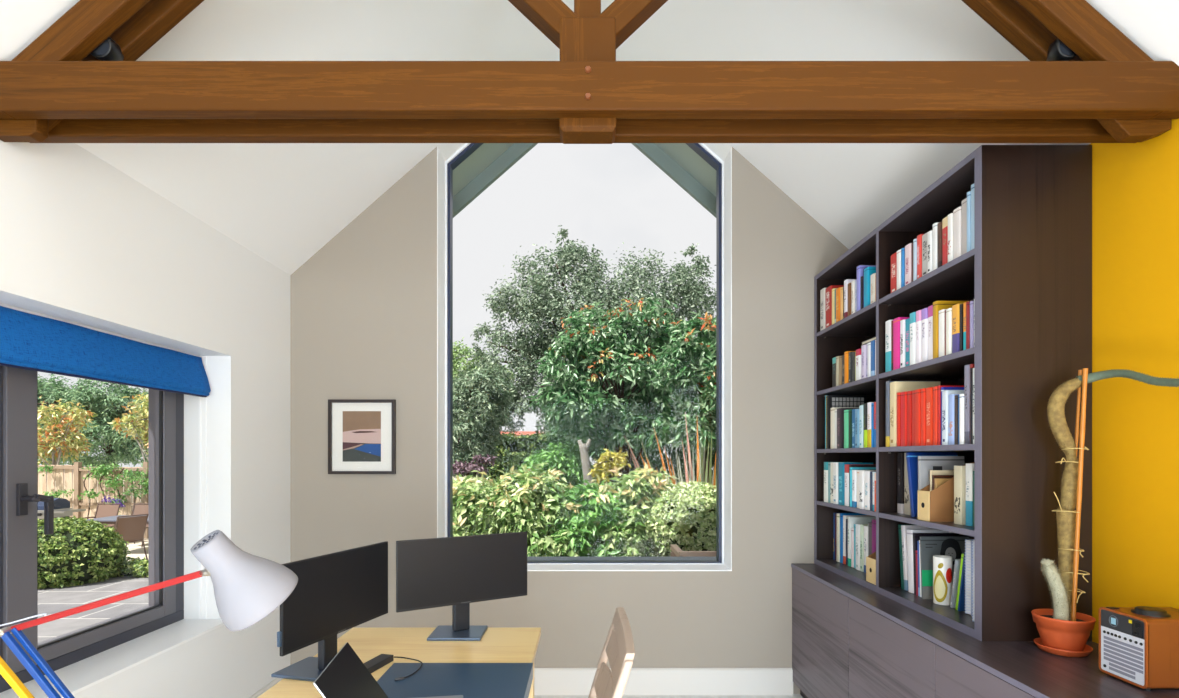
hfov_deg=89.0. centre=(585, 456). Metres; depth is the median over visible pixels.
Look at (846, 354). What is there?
book
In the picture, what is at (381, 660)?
power adapter
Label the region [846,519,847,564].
book
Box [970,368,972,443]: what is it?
book
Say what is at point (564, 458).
evergreen shrub
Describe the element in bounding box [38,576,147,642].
patio
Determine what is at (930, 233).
book
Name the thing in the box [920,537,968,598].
magazine
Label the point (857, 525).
book
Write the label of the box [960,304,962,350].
book
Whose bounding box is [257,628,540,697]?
desk
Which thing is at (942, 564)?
ceramic jar
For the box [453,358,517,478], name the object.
tree
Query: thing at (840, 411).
book
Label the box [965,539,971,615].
book
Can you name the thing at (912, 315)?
book
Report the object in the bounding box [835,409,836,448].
book
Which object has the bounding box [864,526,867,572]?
book
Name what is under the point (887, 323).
book
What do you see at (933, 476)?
book
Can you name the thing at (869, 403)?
book
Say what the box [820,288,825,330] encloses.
book
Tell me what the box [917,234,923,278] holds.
book
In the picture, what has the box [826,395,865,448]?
book
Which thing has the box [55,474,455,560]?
terrace
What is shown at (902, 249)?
book
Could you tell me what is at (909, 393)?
book
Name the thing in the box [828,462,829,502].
book
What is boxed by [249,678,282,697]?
baseboard
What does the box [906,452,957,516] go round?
book
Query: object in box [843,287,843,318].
book
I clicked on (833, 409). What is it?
book
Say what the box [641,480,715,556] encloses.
bush
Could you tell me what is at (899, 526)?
book
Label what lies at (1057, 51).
spotlight
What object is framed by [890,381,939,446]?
book
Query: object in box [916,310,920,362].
book
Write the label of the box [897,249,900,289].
book
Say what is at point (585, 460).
trunk
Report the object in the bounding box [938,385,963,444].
book
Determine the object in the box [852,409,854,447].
book
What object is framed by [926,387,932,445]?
book
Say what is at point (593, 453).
evergreen shrub
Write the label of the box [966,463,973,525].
book
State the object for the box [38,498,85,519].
barbecue
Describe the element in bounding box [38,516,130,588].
bush
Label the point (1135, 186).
wall
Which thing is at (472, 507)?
shrub
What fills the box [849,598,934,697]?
base cabinet
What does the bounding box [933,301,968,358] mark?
book
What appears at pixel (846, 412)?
book
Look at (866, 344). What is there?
book
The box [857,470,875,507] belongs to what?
book
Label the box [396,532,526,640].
monitor
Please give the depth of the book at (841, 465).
3.30 m
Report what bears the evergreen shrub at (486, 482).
on the garden
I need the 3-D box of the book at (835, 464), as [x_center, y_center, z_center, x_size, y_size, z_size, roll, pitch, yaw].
[1.486,0.148,3.388,0.164,0.234,0.060,0,0,0]
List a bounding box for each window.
[0,366,183,692]
[445,143,723,563]
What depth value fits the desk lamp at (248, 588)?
1.15 m
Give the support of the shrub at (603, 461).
on the garden
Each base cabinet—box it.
[792,567,848,697]
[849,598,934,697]
[935,644,1035,697]
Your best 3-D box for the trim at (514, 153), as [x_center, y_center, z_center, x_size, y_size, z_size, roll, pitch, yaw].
[-0.010,-1.726,4.322,4.700,2.453,0.045,0,0,0]
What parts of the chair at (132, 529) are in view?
backrest, leg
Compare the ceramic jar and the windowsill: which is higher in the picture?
the ceramic jar
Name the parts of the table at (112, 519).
table frame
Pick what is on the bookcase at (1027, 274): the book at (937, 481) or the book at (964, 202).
the book at (964, 202)
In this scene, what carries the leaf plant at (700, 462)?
on the garden
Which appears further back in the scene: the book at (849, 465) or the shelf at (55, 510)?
the shelf at (55, 510)
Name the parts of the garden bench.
arm rail, rail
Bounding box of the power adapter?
[363,654,422,680]
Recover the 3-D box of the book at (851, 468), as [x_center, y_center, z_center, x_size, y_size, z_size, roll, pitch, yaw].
[1.479,0.160,3.194,0.147,0.210,0.017,0,0,0]
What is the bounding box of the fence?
[38,462,147,538]
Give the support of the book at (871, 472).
on the bookcase at (1027, 274)
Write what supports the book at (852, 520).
on the bookcase at (1027, 274)
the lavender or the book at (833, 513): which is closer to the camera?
the book at (833, 513)
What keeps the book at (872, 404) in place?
on the bookcase at (1027, 274)
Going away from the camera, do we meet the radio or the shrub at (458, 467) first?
the radio
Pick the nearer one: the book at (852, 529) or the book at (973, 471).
the book at (973, 471)
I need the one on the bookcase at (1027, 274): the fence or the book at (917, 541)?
the book at (917, 541)
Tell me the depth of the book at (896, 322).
2.72 m
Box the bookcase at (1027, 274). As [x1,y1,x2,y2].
[814,145,1091,640]
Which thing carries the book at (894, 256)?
on the bookcase at (1027, 274)
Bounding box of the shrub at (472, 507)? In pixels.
[453,470,529,536]
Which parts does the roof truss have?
king post stem, king post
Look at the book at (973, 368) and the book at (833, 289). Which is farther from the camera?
the book at (833, 289)
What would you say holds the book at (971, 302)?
on the bookcase at (1027, 274)
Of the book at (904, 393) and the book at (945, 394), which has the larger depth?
the book at (904, 393)
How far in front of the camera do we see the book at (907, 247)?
2.62 m
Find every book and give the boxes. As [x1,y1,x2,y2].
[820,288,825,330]
[824,462,827,501]
[825,395,826,448]
[826,285,843,327]
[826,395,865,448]
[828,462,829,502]
[830,462,832,502]
[831,407,858,448]
[832,288,836,324]
[832,357,835,386]
[833,462,837,503]
[833,513,835,559]
[835,289,835,322]
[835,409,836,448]
[835,514,835,559]
[836,287,840,321]
[836,356,838,385]
[836,513,839,561]
[837,408,858,448]
[838,462,872,504]
[839,356,841,384]
[840,287,842,319]
[840,513,865,562]
[842,355,843,383]
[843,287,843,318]
[843,515,870,563]
[844,279,855,317]
[844,351,854,383]
[844,410,848,447]
[845,464,872,505]
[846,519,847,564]
[848,283,850,315]
[848,516,875,566]
[849,352,851,381]
[849,410,851,447]
[849,465,875,505]
[850,467,875,506]
[851,280,854,313]
[851,528,853,567]
[852,352,854,381]
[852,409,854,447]
[852,470,856,507]
[854,524,855,568]
[855,279,856,311]
[855,351,855,380]
[855,409,858,447]
[856,349,860,379]
[856,524,859,570]
[857,265,875,310]
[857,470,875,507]
[859,405,862,447]
[859,471,864,508]
[860,524,867,571]
[861,276,862,308]
[861,336,875,344]
[861,345,865,378]
[863,269,863,307]
[863,404,863,447]
[864,267,875,306]
[864,403,866,447]
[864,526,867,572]
[865,471,869,509]
[866,344,866,377]
[867,342,870,376]
[867,402,873,447]
[868,523,871,555]
[870,471,875,510]
[871,273,875,303]
[871,340,874,375]
[871,403,873,446]
[872,519,875,552]
[873,472,875,510]
[874,402,875,446]
[874,473,875,511]
[875,340,875,374]
[885,320,891,371]
[886,381,894,446]
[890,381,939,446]
[891,252,896,292]
[891,320,892,370]
[893,317,909,369]
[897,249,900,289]
[897,392,900,446]
[897,453,903,513]
[898,525,903,588]
[900,319,905,367]
[901,248,904,286]
[901,392,902,445]
[901,525,933,590]
[903,391,906,445]
[904,453,910,514]
[905,243,911,284]
[905,318,909,366]
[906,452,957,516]
[907,391,911,445]
[907,529,952,592]
[910,312,915,364]
[911,243,912,281]
[912,390,914,445]
[913,238,916,280]
[913,533,958,594]
[915,389,920,445]
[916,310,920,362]
[916,550,917,595]
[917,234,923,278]
[917,541,919,595]
[918,456,963,489]
[919,540,921,596]
[921,308,927,361]
[921,388,925,445]
[922,232,927,275]
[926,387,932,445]
[927,230,932,273]
[928,305,932,359]
[930,470,953,490]
[932,475,953,489]
[933,222,939,269]
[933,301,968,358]
[933,387,933,444]
[934,386,937,444]
[934,478,950,488]
[938,222,941,267]
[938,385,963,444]
[939,309,945,356]
[941,387,963,444]
[942,216,947,264]
[942,391,963,444]
[945,310,945,354]
[946,308,951,354]
[948,213,952,261]
[949,394,958,444]
[950,559,960,607]
[952,304,959,352]
[953,206,960,259]
[954,466,965,524]
[955,395,957,444]
[955,554,963,609]
[958,395,958,443]
[958,552,964,610]
[959,394,963,443]
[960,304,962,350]
[961,198,966,254]
[963,302,965,349]
[964,365,969,443]
[965,539,971,615]
[966,301,969,348]
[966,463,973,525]
[967,191,970,251]
[970,301,973,347]
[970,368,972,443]
[971,184,973,249]
[973,368,973,443]
[973,471,973,526]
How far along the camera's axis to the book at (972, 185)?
2.18 m
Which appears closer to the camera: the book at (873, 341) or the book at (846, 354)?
the book at (873, 341)
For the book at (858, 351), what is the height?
0.162 m
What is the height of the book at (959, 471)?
0.230 m
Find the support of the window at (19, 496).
in the wall at (83, 241)
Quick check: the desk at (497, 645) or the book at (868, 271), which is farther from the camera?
the book at (868, 271)
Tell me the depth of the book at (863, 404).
3.05 m
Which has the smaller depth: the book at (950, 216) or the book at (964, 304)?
the book at (964, 304)
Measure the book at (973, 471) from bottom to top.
0.212 m
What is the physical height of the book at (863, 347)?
0.173 m
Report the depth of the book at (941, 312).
2.37 m
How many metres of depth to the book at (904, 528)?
2.79 m
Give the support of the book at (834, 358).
on the bookcase at (1027, 274)
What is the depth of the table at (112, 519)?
12.29 m
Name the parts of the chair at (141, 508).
backrest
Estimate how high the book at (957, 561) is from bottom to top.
0.205 m
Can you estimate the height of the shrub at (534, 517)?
1.546 m
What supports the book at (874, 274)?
on the bookcase at (1027, 274)
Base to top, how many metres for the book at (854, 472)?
0.196 m
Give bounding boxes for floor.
[534,694,802,697]
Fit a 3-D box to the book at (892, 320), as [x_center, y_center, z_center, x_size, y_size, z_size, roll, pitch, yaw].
[1.495,-0.512,2.768,0.164,0.234,0.027,0,0,0]
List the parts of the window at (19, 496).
handle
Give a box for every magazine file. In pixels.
[866,551,875,584]
[918,462,973,521]
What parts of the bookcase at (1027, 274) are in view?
panel, shelf, shelf, shelf, panel, panel, shelf, shelf, shelf, shelf, panel, panel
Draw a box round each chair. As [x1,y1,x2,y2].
[84,503,119,527]
[114,514,147,559]
[132,503,147,547]
[588,607,634,697]
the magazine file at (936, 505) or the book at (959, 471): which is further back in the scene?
the magazine file at (936, 505)
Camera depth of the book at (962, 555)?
2.41 m
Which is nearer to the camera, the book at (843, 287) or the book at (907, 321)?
the book at (907, 321)
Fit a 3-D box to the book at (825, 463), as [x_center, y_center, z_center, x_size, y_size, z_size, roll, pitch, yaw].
[1.488,0.147,3.526,0.164,0.235,0.058,0,0,0]
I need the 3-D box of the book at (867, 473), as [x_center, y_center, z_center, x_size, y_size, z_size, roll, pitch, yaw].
[1.475,0.168,3.013,0.136,0.194,0.050,0,0,0]
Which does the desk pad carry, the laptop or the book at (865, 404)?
the laptop
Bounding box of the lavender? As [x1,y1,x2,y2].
[101,495,124,530]
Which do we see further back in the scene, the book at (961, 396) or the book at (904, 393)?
the book at (904, 393)
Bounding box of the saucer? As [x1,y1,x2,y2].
[1034,637,1092,656]
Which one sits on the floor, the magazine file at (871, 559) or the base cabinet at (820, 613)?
the base cabinet at (820, 613)
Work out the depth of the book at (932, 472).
2.51 m
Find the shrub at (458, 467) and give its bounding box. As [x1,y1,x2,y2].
[453,454,495,476]
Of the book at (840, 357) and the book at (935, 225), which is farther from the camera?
the book at (840, 357)
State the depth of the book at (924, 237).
2.50 m
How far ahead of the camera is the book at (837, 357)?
3.36 m
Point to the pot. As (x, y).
(1070, 631)
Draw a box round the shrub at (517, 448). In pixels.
[478,432,557,510]
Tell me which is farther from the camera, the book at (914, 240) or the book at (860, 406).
the book at (860, 406)
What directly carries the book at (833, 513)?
on the bookcase at (1027, 274)
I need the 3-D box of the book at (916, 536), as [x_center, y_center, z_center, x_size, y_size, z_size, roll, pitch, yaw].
[1.580,0.482,2.708,0.200,0.275,0.027,0,0,0]
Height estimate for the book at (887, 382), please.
0.306 m
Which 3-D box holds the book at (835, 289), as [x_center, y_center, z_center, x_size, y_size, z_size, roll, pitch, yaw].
[1.483,-0.850,3.400,0.140,0.200,0.033,0,0,0]
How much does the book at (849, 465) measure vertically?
0.222 m
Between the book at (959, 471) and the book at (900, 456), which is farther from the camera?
the book at (900, 456)
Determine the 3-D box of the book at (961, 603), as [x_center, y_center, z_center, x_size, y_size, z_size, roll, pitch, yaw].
[1.585,0.498,2.399,0.170,0.243,0.050,0,0,0]
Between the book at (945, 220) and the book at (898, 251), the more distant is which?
the book at (898, 251)
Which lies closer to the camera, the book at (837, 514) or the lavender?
the book at (837, 514)
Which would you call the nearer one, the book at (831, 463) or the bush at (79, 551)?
the book at (831, 463)
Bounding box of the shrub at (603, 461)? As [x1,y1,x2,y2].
[588,447,630,483]
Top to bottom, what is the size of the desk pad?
0.054 m
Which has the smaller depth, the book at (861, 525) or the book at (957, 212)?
the book at (957, 212)
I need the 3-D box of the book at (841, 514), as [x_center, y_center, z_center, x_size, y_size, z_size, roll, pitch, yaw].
[1.584,0.475,3.518,0.182,0.289,0.034,0,0,0]
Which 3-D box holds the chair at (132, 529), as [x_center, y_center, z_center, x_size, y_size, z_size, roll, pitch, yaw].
[-8.781,1.561,11.344,0.665,0.947,0.570,0,0,18]
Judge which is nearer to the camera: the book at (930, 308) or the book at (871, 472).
the book at (930, 308)
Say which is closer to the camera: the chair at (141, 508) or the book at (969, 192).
the book at (969, 192)
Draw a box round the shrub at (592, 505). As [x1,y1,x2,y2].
[542,474,639,556]
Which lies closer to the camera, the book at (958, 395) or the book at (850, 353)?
the book at (958, 395)
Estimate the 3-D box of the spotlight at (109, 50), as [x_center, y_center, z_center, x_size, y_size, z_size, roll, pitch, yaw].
[-1.466,-1.230,1.855,0.125,0.137,0.090,0,0,0]
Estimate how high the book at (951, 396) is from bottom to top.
0.194 m
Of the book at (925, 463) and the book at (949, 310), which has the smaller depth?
the book at (949, 310)
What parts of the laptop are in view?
lid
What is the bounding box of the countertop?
[791,563,1178,697]
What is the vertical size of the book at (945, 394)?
0.211 m
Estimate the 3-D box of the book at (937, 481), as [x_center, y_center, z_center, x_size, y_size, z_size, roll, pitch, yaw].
[1.525,0.175,2.485,0.160,0.172,0.013,0,0,0]
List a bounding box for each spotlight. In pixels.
[90,37,123,60]
[1046,38,1075,60]
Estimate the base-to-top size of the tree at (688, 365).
3.714 m
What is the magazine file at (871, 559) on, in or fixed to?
on the bookcase at (1027, 274)
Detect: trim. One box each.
[199,356,206,618]
[437,146,731,570]
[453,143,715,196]
[453,143,715,217]
[527,557,715,559]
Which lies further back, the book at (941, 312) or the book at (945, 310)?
the book at (941, 312)
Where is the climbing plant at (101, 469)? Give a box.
[38,463,147,518]
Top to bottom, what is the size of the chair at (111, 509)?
0.947 m
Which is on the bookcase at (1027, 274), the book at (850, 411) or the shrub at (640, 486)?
the book at (850, 411)
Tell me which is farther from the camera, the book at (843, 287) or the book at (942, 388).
the book at (843, 287)
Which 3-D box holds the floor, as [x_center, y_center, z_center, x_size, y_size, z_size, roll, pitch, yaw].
[-0.060,1.510,-0.125,4.296,0.120,8.150,0,0,0]
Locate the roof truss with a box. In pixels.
[0,0,1178,143]
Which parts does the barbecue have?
lid, control panel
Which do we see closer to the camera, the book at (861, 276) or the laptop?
the laptop
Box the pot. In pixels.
[1031,609,1095,651]
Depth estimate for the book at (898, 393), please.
2.71 m
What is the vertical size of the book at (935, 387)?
0.237 m
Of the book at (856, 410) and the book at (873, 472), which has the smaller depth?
the book at (873, 472)
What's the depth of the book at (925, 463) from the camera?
2.56 m
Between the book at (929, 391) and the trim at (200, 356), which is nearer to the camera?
the book at (929, 391)
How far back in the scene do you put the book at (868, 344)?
2.97 m
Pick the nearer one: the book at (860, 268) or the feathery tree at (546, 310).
the book at (860, 268)
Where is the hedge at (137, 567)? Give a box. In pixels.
[108,557,147,577]
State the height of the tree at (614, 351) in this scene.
4.364 m
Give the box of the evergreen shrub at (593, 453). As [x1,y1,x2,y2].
[532,413,715,489]
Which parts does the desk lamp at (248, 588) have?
arm, arm, arm, arm, lamp shade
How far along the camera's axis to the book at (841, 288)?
3.31 m
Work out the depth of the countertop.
1.93 m
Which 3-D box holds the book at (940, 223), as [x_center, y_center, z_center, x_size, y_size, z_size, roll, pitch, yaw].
[1.475,-0.843,2.399,0.130,0.185,0.025,0,0,0]
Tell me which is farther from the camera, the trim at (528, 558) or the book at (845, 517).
the trim at (528, 558)
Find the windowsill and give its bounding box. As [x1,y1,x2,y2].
[0,619,223,697]
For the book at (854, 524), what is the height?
0.244 m
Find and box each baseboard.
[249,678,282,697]
[534,668,792,694]
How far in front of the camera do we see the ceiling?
2.76 m
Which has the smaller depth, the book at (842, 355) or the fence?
the book at (842, 355)
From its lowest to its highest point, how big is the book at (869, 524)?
0.270 m
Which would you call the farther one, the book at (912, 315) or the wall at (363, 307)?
the wall at (363, 307)
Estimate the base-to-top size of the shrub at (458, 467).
1.656 m
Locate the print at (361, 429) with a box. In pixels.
[343,411,380,461]
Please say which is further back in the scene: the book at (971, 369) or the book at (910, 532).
the book at (910, 532)
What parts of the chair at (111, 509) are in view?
backrest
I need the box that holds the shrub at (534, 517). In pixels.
[488,463,587,556]
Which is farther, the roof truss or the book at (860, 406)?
the book at (860, 406)
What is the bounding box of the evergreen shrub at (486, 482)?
[453,473,497,516]
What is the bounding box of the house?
[500,431,549,436]
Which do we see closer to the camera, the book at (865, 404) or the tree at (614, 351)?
the book at (865, 404)
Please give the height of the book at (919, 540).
0.250 m
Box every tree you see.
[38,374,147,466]
[38,396,97,480]
[109,392,147,461]
[453,337,519,401]
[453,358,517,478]
[464,225,715,485]
[524,291,684,479]
[649,311,715,484]
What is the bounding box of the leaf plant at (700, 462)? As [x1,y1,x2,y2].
[625,414,715,487]
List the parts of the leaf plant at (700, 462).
blade, blade, blade, blade, blade, blade, blade, blade, blade, blade, blade, blade, blade, blade, blade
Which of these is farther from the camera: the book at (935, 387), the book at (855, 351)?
the book at (855, 351)
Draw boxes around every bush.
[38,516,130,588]
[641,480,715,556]
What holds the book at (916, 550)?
on the bookcase at (1027, 274)
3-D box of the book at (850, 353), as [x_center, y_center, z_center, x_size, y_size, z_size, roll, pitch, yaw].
[1.464,-0.477,3.204,0.115,0.164,0.035,0,0,0]
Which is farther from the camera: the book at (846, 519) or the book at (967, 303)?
the book at (846, 519)
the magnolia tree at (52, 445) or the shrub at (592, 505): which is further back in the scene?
the magnolia tree at (52, 445)
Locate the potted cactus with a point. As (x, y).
(1061, 627)
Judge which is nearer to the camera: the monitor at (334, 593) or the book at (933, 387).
the monitor at (334, 593)
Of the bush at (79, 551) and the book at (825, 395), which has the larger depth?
the bush at (79, 551)
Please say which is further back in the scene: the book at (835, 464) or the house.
the house
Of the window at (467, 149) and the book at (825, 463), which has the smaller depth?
the book at (825, 463)
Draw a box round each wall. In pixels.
[0,140,289,697]
[290,147,848,693]
[1089,119,1178,643]
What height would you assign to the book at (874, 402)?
0.222 m
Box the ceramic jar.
[933,555,951,605]
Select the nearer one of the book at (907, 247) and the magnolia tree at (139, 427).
the book at (907, 247)
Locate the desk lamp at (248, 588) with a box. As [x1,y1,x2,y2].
[0,530,297,697]
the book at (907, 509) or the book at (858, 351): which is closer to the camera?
the book at (907, 509)
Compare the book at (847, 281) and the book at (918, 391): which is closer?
the book at (918, 391)
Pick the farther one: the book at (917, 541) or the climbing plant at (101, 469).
the climbing plant at (101, 469)
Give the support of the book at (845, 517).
on the bookcase at (1027, 274)
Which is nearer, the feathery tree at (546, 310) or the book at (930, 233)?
the book at (930, 233)
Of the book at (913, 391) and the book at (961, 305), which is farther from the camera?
the book at (913, 391)
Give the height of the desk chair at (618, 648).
0.953 m
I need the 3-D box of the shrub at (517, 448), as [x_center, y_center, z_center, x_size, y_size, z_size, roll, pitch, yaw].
[-1.505,0.598,15.116,2.866,2.465,1.541,0,0,0]
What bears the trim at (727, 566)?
attached to the wall at (363, 307)
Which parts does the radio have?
display panel, panel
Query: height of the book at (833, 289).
0.211 m
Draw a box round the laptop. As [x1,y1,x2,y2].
[313,642,462,697]
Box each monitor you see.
[271,541,387,681]
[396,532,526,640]
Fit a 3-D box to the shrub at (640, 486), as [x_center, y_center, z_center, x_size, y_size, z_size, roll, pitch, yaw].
[0.562,0.823,6.460,1.002,1.564,0.978,0,0,0]
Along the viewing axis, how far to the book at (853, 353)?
3.16 m
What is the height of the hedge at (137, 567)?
0.355 m
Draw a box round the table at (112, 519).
[87,515,147,523]
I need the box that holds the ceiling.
[0,0,1178,274]
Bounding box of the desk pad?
[377,663,532,697]
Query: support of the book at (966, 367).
on the bookcase at (1027, 274)
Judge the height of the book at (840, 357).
0.165 m
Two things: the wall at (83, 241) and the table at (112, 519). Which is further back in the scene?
the table at (112, 519)
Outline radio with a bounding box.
[1099,606,1178,690]
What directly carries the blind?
attached to the wall at (83, 241)
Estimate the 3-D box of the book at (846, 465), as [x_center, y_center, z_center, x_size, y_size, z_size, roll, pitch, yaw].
[1.488,0.153,3.255,0.157,0.224,0.052,0,0,0]
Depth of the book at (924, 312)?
2.50 m
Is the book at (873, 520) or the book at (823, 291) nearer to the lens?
the book at (873, 520)
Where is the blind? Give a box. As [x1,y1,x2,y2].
[0,303,210,396]
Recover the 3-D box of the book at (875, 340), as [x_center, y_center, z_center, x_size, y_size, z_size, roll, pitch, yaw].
[1.472,-0.483,2.919,0.123,0.176,0.027,0,0,0]
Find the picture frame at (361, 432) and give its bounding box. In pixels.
[328,399,395,473]
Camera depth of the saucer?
1.96 m
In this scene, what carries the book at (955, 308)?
on the bookcase at (1027, 274)
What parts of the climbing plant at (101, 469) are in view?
stem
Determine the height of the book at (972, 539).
0.310 m
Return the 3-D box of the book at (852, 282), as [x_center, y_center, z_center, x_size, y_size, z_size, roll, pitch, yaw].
[1.473,-0.840,3.177,0.126,0.180,0.033,0,0,0]
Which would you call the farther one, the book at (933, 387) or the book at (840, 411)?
the book at (840, 411)
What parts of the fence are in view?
rail, board panel, post, rail, rail, board panel, post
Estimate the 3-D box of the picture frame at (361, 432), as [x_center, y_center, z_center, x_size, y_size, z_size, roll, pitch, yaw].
[-1.364,-0.122,3.655,0.404,0.453,0.028,0,0,0]
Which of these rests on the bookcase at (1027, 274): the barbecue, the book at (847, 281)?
the book at (847, 281)
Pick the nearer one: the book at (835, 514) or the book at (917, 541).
the book at (917, 541)
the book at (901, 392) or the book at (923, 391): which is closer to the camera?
the book at (923, 391)
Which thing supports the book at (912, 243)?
on the bookcase at (1027, 274)
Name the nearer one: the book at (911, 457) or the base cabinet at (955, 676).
the base cabinet at (955, 676)
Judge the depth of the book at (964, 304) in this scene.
2.24 m
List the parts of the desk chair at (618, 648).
post, post, rail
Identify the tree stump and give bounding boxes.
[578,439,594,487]
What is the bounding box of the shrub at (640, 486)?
[599,462,677,556]
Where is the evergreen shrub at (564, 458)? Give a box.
[518,440,603,490]
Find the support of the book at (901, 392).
on the bookcase at (1027, 274)
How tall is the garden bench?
0.880 m
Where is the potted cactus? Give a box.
[1031,368,1178,651]
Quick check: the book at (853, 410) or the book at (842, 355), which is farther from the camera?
the book at (842, 355)
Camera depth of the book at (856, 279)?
3.13 m
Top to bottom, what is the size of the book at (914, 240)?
0.182 m
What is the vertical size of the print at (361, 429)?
0.308 m
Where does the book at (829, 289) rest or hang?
on the bookcase at (1027, 274)
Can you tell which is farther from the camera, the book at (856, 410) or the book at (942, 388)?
the book at (856, 410)
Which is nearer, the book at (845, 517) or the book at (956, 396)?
the book at (956, 396)
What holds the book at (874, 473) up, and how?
on the bookcase at (1027, 274)
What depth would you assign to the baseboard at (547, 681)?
3.65 m
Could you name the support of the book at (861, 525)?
on the bookcase at (1027, 274)
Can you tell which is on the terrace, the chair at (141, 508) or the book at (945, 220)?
the chair at (141, 508)
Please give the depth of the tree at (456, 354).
23.49 m
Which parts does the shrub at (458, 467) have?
stem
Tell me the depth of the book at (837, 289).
3.34 m
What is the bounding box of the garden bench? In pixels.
[670,544,715,556]
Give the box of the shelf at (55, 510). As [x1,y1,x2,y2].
[54,509,85,512]
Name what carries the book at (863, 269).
on the bookcase at (1027, 274)
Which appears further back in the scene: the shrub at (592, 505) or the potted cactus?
the shrub at (592, 505)
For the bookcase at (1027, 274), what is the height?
1.750 m
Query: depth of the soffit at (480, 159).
4.17 m
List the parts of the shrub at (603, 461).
stem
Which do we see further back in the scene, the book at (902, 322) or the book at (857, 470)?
the book at (857, 470)
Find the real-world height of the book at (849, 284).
0.179 m

